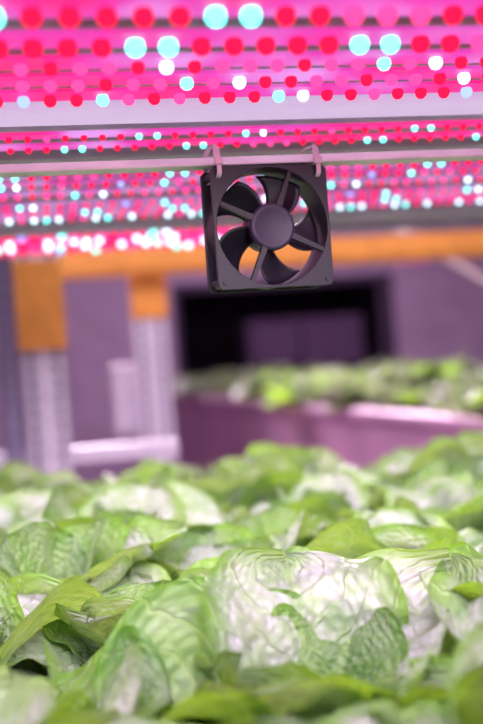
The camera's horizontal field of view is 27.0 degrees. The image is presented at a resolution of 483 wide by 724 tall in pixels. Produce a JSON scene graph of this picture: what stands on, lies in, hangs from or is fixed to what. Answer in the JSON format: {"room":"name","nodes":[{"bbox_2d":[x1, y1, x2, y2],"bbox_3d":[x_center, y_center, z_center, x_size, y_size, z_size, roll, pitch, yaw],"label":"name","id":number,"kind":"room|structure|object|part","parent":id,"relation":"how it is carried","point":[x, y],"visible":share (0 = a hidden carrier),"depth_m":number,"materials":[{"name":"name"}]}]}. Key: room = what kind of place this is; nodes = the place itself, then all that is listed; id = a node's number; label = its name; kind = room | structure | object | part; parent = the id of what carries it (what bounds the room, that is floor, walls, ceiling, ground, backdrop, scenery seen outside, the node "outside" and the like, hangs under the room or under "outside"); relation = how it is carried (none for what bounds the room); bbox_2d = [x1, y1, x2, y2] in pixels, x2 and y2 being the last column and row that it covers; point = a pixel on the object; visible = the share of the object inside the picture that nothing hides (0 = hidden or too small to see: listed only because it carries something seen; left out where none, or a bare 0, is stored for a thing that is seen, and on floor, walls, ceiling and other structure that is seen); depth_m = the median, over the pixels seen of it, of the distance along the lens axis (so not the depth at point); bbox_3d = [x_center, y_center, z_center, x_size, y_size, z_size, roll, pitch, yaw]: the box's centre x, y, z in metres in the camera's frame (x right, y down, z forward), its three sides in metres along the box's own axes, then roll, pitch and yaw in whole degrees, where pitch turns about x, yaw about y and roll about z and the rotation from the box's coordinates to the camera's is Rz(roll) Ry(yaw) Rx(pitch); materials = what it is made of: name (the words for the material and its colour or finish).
{"room":"indoor vertical farm","nodes":[
{"label":"indoor vertical farm","id":0,"kind":"room"},
{"bbox_2d":[0,224,482,482],"bbox_3d":[-0.266,-0.081,9.194,9.000,3.200,0.150,-4,0,-11],"label":"wall","id":1,"kind":"structure","parent":0,"point":[97,310],"depth_m":9.05,"materials":[{"name":"purple paint"}]},
{"bbox_2d":[170,273,397,376],"bbox_3d":[0.455,0.350,9.328,2.096,2.235,0.130,-4,0,-11],"label":"door frame","id":2,"kind":"structure","parent":1,"relation":"in","point":[386,328],"depth_m":9.44,"materials":[{"name":"paint"}]},
{"bbox_2d":[177,282,379,377],"bbox_3d":[-0.551,-0.060,10.667,9.000,3.200,2.850,-4,0,-11],"label":"doorway","id":3,"kind":"structure","parent":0,"point":[208,321],"depth_m":12.07,"materials":[{"name":"paint"}]},
{"bbox_3d":[0.484,-1.790,4.704,9.000,0.100,15.000,-4,0,-11],"label":"ceiling","id":4,"kind":"structure","parent":0,"visible":0},
{"bbox_2d":[371,233,423,263],"bbox_3d":[0.736,-1.117,4.972,0.180,1.280,0.350,-4,0,-11],"label":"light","id":5,"kind":"object","parent":4,"relation":"hanging from","point":[398,233],"visible":0.17,"depth_m":5.11,"materials":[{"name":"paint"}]},
{"bbox_3d":[0.726,1.501,4.704,9.000,0.100,15.000,-4,0,-11],"label":"floor","id":6,"kind":"structure","parent":0,"visible":0},
{"bbox_2d":[0,253,26,464],"bbox_3d":[-0.529,0.340,2.397,0.063,2.400,0.084,-4,0,-11],"label":"steel post","id":7,"kind":"object","parent":6,"relation":"on","point":[10,384],"visible":0.41,"depth_m":2.36,"materials":[{"name":"metal"}]},
{"bbox_2d":[9,663,41,679],"bbox_3d":[-0.251,0.941,1.120,2.200,1.160,2.080,-4,0,-11],"label":"bed","id":8,"kind":"object","parent":6,"relation":"on","point":[17,668],"visible":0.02,"depth_m":1.21,"materials":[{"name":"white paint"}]},
{"bbox_2d":[0,530,8,544],"bbox_3d":[-0.367,0.295,1.343,0.309,0.167,0.309,-4,0,-11],"label":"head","id":9,"kind":"object","parent":8,"relation":"on","point":[3,533],"visible":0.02,"depth_m":1.31},
{"bbox_2d":[0,663,54,723],"bbox_3d":[-0.273,0.273,0.540,0.320,0.192,0.339,-4,0,2],"label":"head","id":10,"kind":"object","parent":8,"relation":"on","point":[28,699],"visible":1,"depth_m":0.66},
{"bbox_2d":[0,489,81,530],"bbox_3d":[-0.321,0.294,1.528,0.358,0.162,0.319,-4,0,23],"label":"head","id":11,"kind":"object","parent":8,"relation":"on","point":[34,502],"visible":0.06,"depth_m":1.67},
{"bbox_2d":[17,489,68,509],"bbox_3d":[-0.461,0.310,1.744,0.368,0.147,0.328,-4,0,43],"label":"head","id":12,"kind":"object","parent":8,"relation":"on","point":[21,507],"visible":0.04,"depth_m":1.68},
{"bbox_2d":[0,571,101,663],"bbox_3d":[-0.312,0.286,0.910,0.333,0.173,0.331,-4,0,15],"label":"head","id":13,"kind":"object","parent":8,"relation":"on","point":[70,593],"visible":0.69,"depth_m":0.94},
{"bbox_2d":[0,461,110,494],"bbox_3d":[-0.352,0.285,1.923,0.323,0.184,0.313,-4,0,-26],"label":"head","id":14,"kind":"object","parent":8,"relation":"on","point":[15,476],"visible":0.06,"depth_m":1.98},
{"bbox_2d":[0,514,187,675],"bbox_3d":[-0.255,0.278,1.157,0.353,0.179,0.343,-4,0,30],"label":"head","id":15,"kind":"object","parent":8,"relation":"on","point":[36,558],"visible":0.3,"depth_m":1.17},
{"bbox_2d":[10,625,187,723],"bbox_3d":[-0.168,0.286,0.764,0.277,0.152,0.328,-4,0,31],"label":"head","id":16,"kind":"object","parent":8,"relation":"on","point":[140,686],"visible":0.51,"depth_m":0.75},
{"bbox_2d":[0,481,224,569],"bbox_3d":[-0.188,0.264,1.367,0.358,0.196,0.310,-4,0,3],"label":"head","id":17,"kind":"object","parent":8,"relation":"on","point":[179,500],"visible":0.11,"depth_m":1.41},
{"bbox_2d":[50,464,176,509],"bbox_3d":[-0.231,0.277,1.789,0.359,0.179,0.304,-4,0,-43],"label":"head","id":18,"kind":"object","parent":8,"relation":"on","point":[83,492],"visible":0.03,"depth_m":1.80},
{"bbox_2d":[1,546,311,723],"bbox_3d":[-0.075,0.280,1.003,0.332,0.153,0.381,-4,0,-31],"label":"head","id":19,"kind":"object","parent":8,"relation":"on","point":[66,643],"visible":0.15,"depth_m":0.93},
{"bbox_2d":[105,458,222,484],"bbox_3d":[-0.201,0.286,2.008,0.372,0.158,0.332,-4,0,-13],"label":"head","id":20,"kind":"object","parent":8,"relation":"on","point":[144,473],"visible":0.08,"depth_m":2.05},
{"bbox_2d":[134,507,307,581],"bbox_3d":[-0.042,0.273,1.188,0.306,0.164,0.319,-4,0,-12],"label":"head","id":21,"kind":"object","parent":8,"relation":"on","point":[195,545],"visible":0.11,"depth_m":1.26},
{"bbox_2d":[150,464,305,519],"bbox_3d":[-0.003,0.263,1.796,0.325,0.173,0.344,-4,0,18],"label":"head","id":22,"kind":"object","parent":8,"relation":"on","point":[250,486],"visible":0.17,"depth_m":1.73},
{"bbox_2d":[214,498,248,523],"bbox_3d":[-0.065,0.281,1.595,0.281,0.145,0.275,-4,0,-9],"label":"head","id":23,"kind":"object","parent":8,"relation":"on","point":[240,511],"visible":0.02,"depth_m":1.51},
{"bbox_2d":[109,711,412,723],"bbox_3d":[0.033,0.272,0.573,0.306,0.151,0.313,-4,0,-38],"label":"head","id":24,"kind":"object","parent":8,"relation":"on","point":[302,717],"visible":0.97,"depth_m":0.64},
{"bbox_2d":[194,443,356,479],"bbox_3d":[0.084,0.254,2.007,0.369,0.180,0.311,-4,0,14],"label":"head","id":25,"kind":"object","parent":8,"relation":"on","point":[272,457],"visible":0.19,"depth_m":2.07},
{"bbox_2d":[222,507,345,546],"bbox_3d":[0.042,0.278,1.434,0.282,0.140,0.276,-4,0,-15],"label":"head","id":26,"kind":"object","parent":8,"relation":"on","point":[276,522],"visible":0.06,"depth_m":1.42},
{"bbox_2d":[92,546,482,723],"bbox_3d":[0.037,0.251,0.774,0.333,0.190,0.357,-4,0,15],"label":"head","id":27,"kind":"object","parent":8,"relation":"on","point":[260,635],"visible":0.69,"depth_m":0.81},
{"bbox_2d":[249,468,395,529],"bbox_3d":[0.119,0.263,1.640,0.282,0.157,0.251,-4,0,-5],"label":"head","id":28,"kind":"object","parent":8,"relation":"on","point":[337,496],"visible":0.27,"depth_m":1.65},
{"bbox_2d":[269,508,482,558],"bbox_3d":[0.215,0.252,1.223,0.377,0.162,0.328,-4,0,29],"label":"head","id":29,"kind":"object","parent":8,"relation":"on","point":[367,531],"visible":0.21,"depth_m":1.18},
{"bbox_2d":[360,449,416,470],"bbox_3d":[0.290,0.259,2.102,0.304,0.139,0.281,-4,0,12],"label":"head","id":30,"kind":"object","parent":8,"relation":"on","point":[383,464],"visible":0.02,"depth_m":2.15},
{"bbox_2d":[363,466,414,489],"bbox_3d":[0.213,0.264,1.880,0.293,0.140,0.296,-4,0,2],"label":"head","id":31,"kind":"object","parent":8,"relation":"on","point":[373,470],"visible":0.1,"depth_m":1.84},
{"bbox_2d":[324,623,482,723],"bbox_3d":[0.188,0.251,0.601,0.312,0.168,0.270,-4,0,-36],"label":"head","id":32,"kind":"object","parent":8,"relation":"on","point":[462,673],"visible":0.88,"depth_m":0.64},
{"bbox_2d":[364,459,482,509],"bbox_3d":[0.318,0.247,1.699,0.348,0.159,0.354,-4,0,-41],"label":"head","id":33,"kind":"object","parent":8,"relation":"on","point":[440,467],"visible":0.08,"depth_m":1.71},
{"bbox_2d":[384,474,482,532],"bbox_3d":[0.292,0.244,1.468,0.308,0.166,0.303,-4,0,42],"label":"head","id":34,"kind":"object","parent":8,"relation":"on","point":[438,494],"visible":0.27,"depth_m":1.49},
{"bbox_2d":[388,431,482,482],"bbox_3d":[0.454,0.214,1.881,0.360,0.201,0.312,-4,0,-6],"label":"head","id":35,"kind":"object","parent":8,"relation":"on","point":[468,446],"visible":0.27,"depth_m":1.82},
{"bbox_2d":[428,541,482,644],"bbox_3d":[0.279,0.236,0.858,0.339,0.187,0.342,-4,0,28],"label":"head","id":36,"kind":"object","parent":8,"relation":"on","point":[445,591],"visible":0.3,"depth_m":0.81},
{"bbox_2d":[454,472,482,503],"bbox_3d":[0.519,0.225,1.470,0.381,0.171,0.340,-4,0,31],"label":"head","id":37,"kind":"object","parent":8,"relation":"on","point":[466,478],"visible":0.41,"depth_m":1.51},
{"bbox_2d":[478,545,482,554],"bbox_3d":[0.409,0.230,1.085,0.308,0.180,0.343,-4,0,-9],"label":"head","id":38,"kind":"object","parent":8,"relation":"on","point":[480,551],"visible":0.1,"depth_m":1.09},
{"bbox_2d":[12,251,74,474],"bbox_3d":[-0.474,0.336,2.536,0.157,2.400,0.092,-4,0,-11],"label":"upright","id":39,"kind":"object","parent":6,"relation":"on","point":[37,280],"visible":0.38,"depth_m":2.50,"materials":[{"name":"silver metal"}]},
{"bbox_2d":[0,439,178,467],"bbox_3d":[-0.891,0.276,2.513,1.475,0.040,0.040,-4,0,-11],"label":"crossbar","id":40,"kind":"object","parent":39,"relation":"attached to","point":[121,451],"visible":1,"depth_m":2.61,"materials":[{"name":"silver metal"}]},
{"bbox_2d":[127,246,176,463],"bbox_3d":[-0.256,0.320,3.138,0.147,2.400,0.092,-4,0,-11],"label":"upright","id":41,"kind":"object","parent":6,"relation":"on","point":[147,293],"visible":0.24,"depth_m":3.10,"materials":[{"name":"silver metal"}]},
{"bbox_2d":[109,364,138,434],"bbox_3d":[-0.345,0.116,3.227,0.140,0.220,0.130,-4,0,-11],"label":"control box","id":42,"kind":"object","parent":41,"relation":"attached to","point":[122,377],"visible":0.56,"depth_m":3.16,"materials":[{"name":"white plastic"}]},
{"bbox_2d":[11,230,482,279],"bbox_3d":[0.229,-0.344,3.151,4.100,0.083,0.050,-4,0,-11],"label":"beam","id":43,"kind":"structure","parent":41,"relation":"attached to","point":[456,244],"depth_m":3.11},
{"bbox_2d":[393,228,482,282],"bbox_3d":[0.933,-0.289,3.751,0.933,0.617,0.024,-4,0,-11],"label":"diagonal brace","id":44,"kind":"object","parent":43,"relation":"attached to","point":[455,262],"visible":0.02,"depth_m":3.72,"materials":[{"name":"grey metal"}]},
{"bbox_2d":[0,92,482,237],"bbox_3d":[0.006,0.350,0.572,3.020,2.300,3.030,-4,0,-11],"label":"rack","id":45,"kind":"object","parent":6,"relation":"on","point":[89,112],"visible":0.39,"depth_m":1.14,"materials":[{"name":"white metal"}]},
{"bbox_2d":[0,191,201,223],"bbox_3d":[-0.200,-0.254,1.480,0.313,0.055,0.232,-4,0,-11],"label":"light","id":46,"kind":"object","parent":45,"relation":"attached to","point":[96,207],"depth_m":1.49,"materials":[{"name":"white paint"}]},
{"bbox_2d":[0,171,202,200],"bbox_3d":[-0.178,-0.255,1.304,0.272,0.055,0.161,-4,0,-11],"label":"light","id":47,"kind":"object","parent":45,"relation":"attached to","point":[73,186],"depth_m":1.32,"materials":[{"name":"white paint"}]},
{"bbox_2d":[0,226,241,257],"bbox_3d":[-0.672,-0.216,1.793,1.400,0.060,0.262,-4,0,-11],"label":"light","id":48,"kind":"object","parent":45,"relation":"attached to","point":[141,239],"visible":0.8,"depth_m":1.87,"materials":[{"name":"white paint"}]},
{"bbox_2d":[0,0,482,58],"bbox_3d":[0.040,-0.267,0.741,2.400,0.062,0.105,-4,0,-11],"label":"light","id":49,"kind":"object","parent":45,"relation":"attached to","point":[32,26],"visible":1,"depth_m":0.73,"materials":[{"name":"white paint"}]},
{"bbox_2d":[0,44,482,107],"bbox_3d":[0.015,-0.267,0.873,2.400,0.060,0.130,-4,0,-11],"label":"light","id":50,"kind":"object","parent":45,"relation":"attached to","point":[50,78],"visible":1,"depth_m":0.86,"materials":[{"name":"white paint"}]},
{"bbox_2d":[0,114,482,153],"bbox_3d":[-0.028,-0.266,1.091,2.400,0.056,0.077,-4,0,-11],"label":"light","id":51,"kind":"object","parent":45,"relation":"attached to","point":[27,139],"visible":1,"depth_m":1.08,"materials":[{"name":"white paint"}]},
{"bbox_2d":[0,148,482,177],"bbox_3d":[-0.123,-0.209,0.973,2.960,0.055,0.028,-4,0,-11],"label":"mounting rail","id":52,"kind":"object","parent":45,"relation":"attached to","point":[448,155],"visible":1,"depth_m":0.99,"materials":[{"name":"silver metal"}]},
{"bbox_2d":[200,144,333,293],"bbox_3d":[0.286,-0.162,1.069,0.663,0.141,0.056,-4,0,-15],"label":"fan","id":53,"kind":"object","parent":52,"relation":"attached to","point":[267,228],"visible":0.96,"depth_m":0.99,"materials":[{"name":"black plastic"}]},
{"bbox_3d":[0.030,-0.133,0.987,0.047,0.047,0.010,-4,0,-18],"label":"motor mount","id":54,"kind":"part","parent":53,"relation":"part of","materials":[{"name":"plastic"}]},
{"bbox_2d":[0,92,482,126],"bbox_3d":[-0.104,-0.246,0.966,2.800,0.023,0.060,-4,0,-11],"label":"diffuser","id":55,"kind":"object","parent":45,"relation":"attached to","point":[242,109],"depth_m":0.97,"materials":[{"name":"white plastic"}]},
{"bbox_2d":[324,160,482,187],"bbox_3d":[0.228,-0.285,1.383,0.284,0.055,0.159,-4,0,-11],"label":"light","id":56,"kind":"object","parent":45,"relation":"attached to","point":[344,175],"depth_m":1.39,"materials":[{"name":"white paint"}]},
{"bbox_2d":[327,179,482,209],"bbox_3d":[0.262,-0.288,1.570,0.336,0.055,0.232,-4,0,-11],"label":"light","id":57,"kind":"object","parent":45,"relation":"attached to","point":[437,192],"depth_m":1.59,"materials":[{"name":"white paint"}]},
{"bbox_2d":[233,314,363,373],"bbox_3d":[0.549,0.521,9.879,1.290,1.880,0.620,-4,0,-11],"label":"wall","id":58,"kind":"structure","parent":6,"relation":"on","point":[300,343],"depth_m":9.61,"materials":[{"name":"purple paint"}]},
{"bbox_2d":[171,350,482,474],"bbox_3d":[0.574,0.720,5.165,1.397,1.481,5.674,-4,0,-14],"label":"planter","id":59,"kind":"object","parent":6,"relation":"on","point":[374,410],"visible":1,"depth_m":4.03,"materials":[{"name":"plastic"}]},
{"bbox_2d":[178,378,200,395],"bbox_3d":[-0.271,0.180,6.670,0.394,0.159,0.332,-4,0,40],"label":"plant","id":60,"kind":"object","parent":59,"relation":"on","point":[187,381],"depth_m":6.52,"materials":[{"name":"green plant"}]},
{"bbox_2d":[172,374,210,380],"bbox_3d":[-0.304,0.177,7.482,0.445,0.169,0.394,-4,0,-11],"label":"plant","id":61,"kind":"object","parent":59,"relation":"on","point":[177,377],"depth_m":7.51,"materials":[{"name":"green plant"}]},
{"bbox_2d":[172,371,216,383],"bbox_3d":[-0.268,0.160,6.862,0.380,0.197,0.390,-4,0,-14],"label":"plant","id":62,"kind":"object","parent":59,"relation":"on","point":[216,371],"depth_m":6.98,"materials":[{"name":"green plant"}]},
{"bbox_2d":[172,376,240,395],"bbox_3d":[-0.229,0.173,6.454,0.441,0.168,0.390,-4,0,-7],"label":"plant","id":63,"kind":"object","parent":59,"relation":"on","point":[180,385],"depth_m":6.42,"materials":[{"name":"green plant"}]},
{"bbox_2d":[206,370,222,376],"bbox_3d":[-0.212,0.157,7.296,0.385,0.194,0.375,-4,0,-3],"label":"plant","id":64,"kind":"object","parent":59,"relation":"on","point":[219,373],"depth_m":7.19,"materials":[{"name":"green plant"}]},
{"bbox_2d":[191,374,239,395],"bbox_3d":[-0.161,0.162,6.287,0.350,0.177,0.341,-4,0,32],"label":"plant","id":65,"kind":"object","parent":59,"relation":"on","point":[209,384],"depth_m":6.22,"materials":[{"name":"green plant"}]},
{"bbox_2d":[205,384,238,397],"bbox_3d":[-0.097,0.189,6.061,0.288,0.116,0.242,-4,0,29],"label":"plant","id":66,"kind":"object","parent":59,"relation":"on","point":[214,388],"depth_m":6.04,"materials":[{"name":"green plant"}]},
{"bbox_2d":[217,387,230,397],"bbox_3d":[-0.028,0.192,5.858,0.234,0.101,0.264,-4,0,-4],"label":"plant","id":67,"kind":"object","parent":59,"relation":"on","point":[218,392],"depth_m":5.85,"materials":[{"name":"green plant"}]},
{"bbox_2d":[222,386,235,397],"bbox_3d":[-0.004,0.175,5.677,0.249,0.129,0.255,-4,0,45],"label":"plant","id":68,"kind":"object","parent":59,"relation":"on","point":[228,391],"depth_m":5.66,"materials":[{"name":"green plant"}]},
{"bbox_2d":[222,368,251,378],"bbox_3d":[-0.068,0.141,6.699,0.404,0.204,0.393,-4,0,23],"label":"plant","id":69,"kind":"object","parent":59,"relation":"on","point":[228,373],"depth_m":6.58,"materials":[{"name":"green plant"}]},
{"bbox_2d":[237,393,249,399],"bbox_3d":[0.132,0.170,5.301,0.278,0.120,0.314,-4,0,20],"label":"plant","id":70,"kind":"object","parent":59,"relation":"on","point":[245,396],"depth_m":5.22,"materials":[{"name":"green plant"}]},
{"bbox_2d":[226,371,263,384],"bbox_3d":[0.078,0.143,6.091,0.354,0.179,0.345,-4,0,-11],"label":"plant","id":71,"kind":"object","parent":59,"relation":"on","point":[229,381],"depth_m":6.09,"materials":[{"name":"green plant"}]},
{"bbox_2d":[245,367,262,372],"bbox_3d":[0.214,0.129,7.424,0.471,0.189,0.397,-4,0,-16],"label":"plant","id":72,"kind":"object","parent":59,"relation":"on","point":[258,370],"depth_m":7.43,"materials":[{"name":"green plant"}]},
{"bbox_2d":[234,364,289,379],"bbox_3d":[0.163,0.118,6.544,0.427,0.216,0.416,-4,0,11],"label":"plant","id":73,"kind":"object","parent":59,"relation":"on","point":[237,376],"depth_m":6.48,"materials":[{"name":"green plant"}]},
{"bbox_2d":[231,367,294,399],"bbox_3d":[0.149,0.118,5.082,0.422,0.218,0.433,-4,0,-13],"label":"plant","id":74,"kind":"object","parent":59,"relation":"on","point":[252,389],"depth_m":4.96,"materials":[{"name":"green plant"}]},
{"bbox_2d":[249,375,300,401],"bbox_3d":[0.202,0.145,4.913,0.393,0.158,0.331,-4,0,39],"label":"plant","id":75,"kind":"object","parent":59,"relation":"on","point":[257,385],"depth_m":4.93,"materials":[{"name":"green plant"}]},
{"bbox_2d":[264,366,305,373],"bbox_3d":[0.228,0.117,5.548,0.404,0.209,0.415,-4,0,-31],"label":"plant","id":76,"kind":"object","parent":59,"relation":"on","point":[267,369],"depth_m":5.45,"materials":[{"name":"green plant"}]},
{"bbox_2d":[273,394,296,402],"bbox_3d":[0.272,0.166,4.658,0.250,0.108,0.283,-4,0,-43],"label":"plant","id":77,"kind":"object","parent":59,"relation":"on","point":[286,400],"depth_m":4.64,"materials":[{"name":"green plant"}]},
{"bbox_2d":[277,363,292,369],"bbox_3d":[0.297,0.112,7.014,0.413,0.208,0.403,-4,0,21],"label":"plant","id":78,"kind":"object","parent":59,"relation":"on","point":[282,366],"depth_m":7.14,"materials":[{"name":"green plant"}]},
{"bbox_2d":[264,376,306,402],"bbox_3d":[0.308,0.124,4.482,0.355,0.184,0.365,-4,0,-29],"label":"plant","id":79,"kind":"object","parent":59,"relation":"on","point":[297,384],"depth_m":4.41,"materials":[{"name":"green plant"}]},
{"bbox_2d":[294,372,311,377],"bbox_3d":[0.306,0.129,5.110,0.463,0.176,0.409,-4,0,-11],"label":"plant","id":80,"kind":"object","parent":59,"relation":"on","point":[297,374],"depth_m":5.04,"materials":[{"name":"green plant"}]},
{"bbox_2d":[262,368,358,406],"bbox_3d":[0.318,0.123,4.287,0.463,0.186,0.390,-4,0,-6],"label":"plant","id":81,"kind":"object","parent":59,"relation":"on","point":[299,387],"depth_m":4.25,"materials":[{"name":"green plant"}]},
{"bbox_2d":[305,364,332,371],"bbox_3d":[0.467,0.112,6.229,0.463,0.186,0.390,-4,0,31],"label":"plant","id":82,"kind":"object","parent":59,"relation":"on","point":[309,368],"depth_m":6.13,"materials":[{"name":"green plant"}]},
{"bbox_2d":[304,388,334,404],"bbox_3d":[0.385,0.152,4.053,0.275,0.118,0.311,-4,0,14],"label":"plant","id":83,"kind":"object","parent":59,"relation":"on","point":[314,394],"depth_m":4.05,"materials":[{"name":"green plant"}]},
{"bbox_2d":[311,363,347,372],"bbox_3d":[0.513,0.103,5.383,0.387,0.195,0.377,-4,0,33],"label":"plant","id":84,"kind":"object","parent":59,"relation":"on","point":[339,366],"depth_m":5.49,"materials":[{"name":"green plant"}]},
{"bbox_2d":[317,362,395,406],"bbox_3d":[0.445,0.106,3.859,0.384,0.199,0.394,-4,0,34],"label":"plant","id":85,"kind":"object","parent":59,"relation":"on","point":[354,388],"depth_m":3.79,"materials":[{"name":"green plant"}]},
{"bbox_2d":[327,381,394,412],"bbox_3d":[0.488,0.138,3.699,0.335,0.132,0.248,-4,0,32],"label":"plant","id":86,"kind":"object","parent":59,"relation":"on","point":[351,395],"depth_m":3.70,"materials":[{"name":"green plant"}]},
{"bbox_2d":[346,363,376,375],"bbox_3d":[0.570,0.100,4.350,0.384,0.194,0.374,-4,0,14],"label":"plant","id":87,"kind":"object","parent":59,"relation":"on","point":[363,369],"depth_m":4.46,"materials":[{"name":"green plant"}]},
{"bbox_2d":[371,357,395,367],"bbox_3d":[0.840,0.074,5.677,0.408,0.206,0.397,-4,0,5],"label":"plant","id":88,"kind":"object","parent":59,"relation":"on","point":[378,363],"depth_m":5.79,"materials":[{"name":"green plant"}]},
{"bbox_2d":[371,372,400,382],"bbox_3d":[0.642,0.113,3.905,0.371,0.160,0.420,-4,0,6],"label":"plant","id":89,"kind":"object","parent":59,"relation":"on","point":[376,377],"depth_m":3.82,"materials":[{"name":"green plant"}]},
{"bbox_2d":[376,358,412,370],"bbox_3d":[0.733,0.085,5.203,0.394,0.199,0.384,-4,0,-42],"label":"plant","id":90,"kind":"object","parent":59,"relation":"on","point":[405,362],"depth_m":5.15,"materials":[{"name":"green plant"}]},
{"bbox_2d":[364,380,430,410],"bbox_3d":[0.571,0.133,3.529,0.303,0.131,0.343,-4,0,-10],"label":"plant","id":91,"kind":"object","parent":59,"relation":"on","point":[377,396],"depth_m":3.51,"materials":[{"name":"green plant"}]},
{"bbox_2d":[394,381,453,412],"bbox_3d":[0.624,0.130,3.300,0.243,0.126,0.250,-4,0,5],"label":"plant","id":92,"kind":"object","parent":59,"relation":"on","point":[416,400],"depth_m":3.29,"materials":[{"name":"green plant"}]},
{"bbox_2d":[392,357,482,386],"bbox_3d":[0.706,0.077,3.770,0.421,0.218,0.432,-4,0,3],"label":"plant","id":93,"kind":"object","parent":59,"relation":"on","point":[431,375],"depth_m":3.65,"materials":[{"name":"green plant"}]},
{"bbox_2d":[409,350,468,368],"bbox_3d":[1.005,0.056,5.061,0.418,0.216,0.429,-4,0,17],"label":"plant","id":94,"kind":"object","parent":59,"relation":"on","point":[443,362],"depth_m":5.08,"materials":[{"name":"green plant"}]},
{"bbox_2d":[412,357,465,369],"bbox_3d":[0.784,0.084,4.173,0.386,0.194,0.376,-4,0,-42],"label":"plant","id":95,"kind":"object","parent":59,"relation":"on","point":[460,362],"depth_m":4.12,"materials":[{"name":"green plant"}]},
{"bbox_2d":[427,372,472,388],"bbox_3d":[0.734,0.113,3.553,0.361,0.145,0.304,-4,0,14],"label":"plant","id":96,"kind":"object","parent":59,"relation":"on","point":[444,379],"depth_m":3.51,"materials":[{"name":"green plant"}]},
{"bbox_2d":[426,388,477,414],"bbox_3d":[0.677,0.136,3.097,0.226,0.108,0.268,-4,0,-28],"label":"plant","id":97,"kind":"object","parent":59,"relation":"on","point":[435,401],"depth_m":3.11,"materials":[{"name":"green plant"}]},
{"bbox_2d":[431,372,482,391],"bbox_3d":[0.825,0.106,3.322,0.386,0.147,0.341,-4,0,15],"label":"plant","id":98,"kind":"object","parent":59,"relation":"on","point":[463,383],"depth_m":3.39,"materials":[{"name":"green plant"}]},
{"bbox_2d":[440,385,482,415],"bbox_3d":[0.735,0.122,2.921,0.295,0.127,0.334,-4,0,16],"label":"plant","id":99,"kind":"object","parent":59,"relation":"on","point":[448,407],"depth_m":2.88,"materials":[{"name":"green plant"}]},
{"bbox_2d":[458,363,474,369],"bbox_3d":[0.976,0.084,4.202,0.388,0.167,0.439,-4,0,8],"label":"plant","id":100,"kind":"object","parent":59,"relation":"on","point":[468,366],"depth_m":4.12,"materials":[{"name":"green plant"}]},
{"bbox_2d":[454,372,482,406],"bbox_3d":[0.787,0.080,2.687,0.397,0.200,0.387,-4,0,26],"label":"plant","id":101,"kind":"object","parent":59,"relation":"on","point":[474,397],"depth_m":2.72,"materials":[{"name":"green plant"}]},
{"bbox_2d":[469,365,482,372],"bbox_3d":[1.016,0.065,4.024,0.392,0.198,0.382,-4,0,7],"label":"plant","id":102,"kind":"object","parent":59,"relation":"on","point":[477,368],"depth_m":4.06,"materials":[{"name":"green plant"}]}
]}

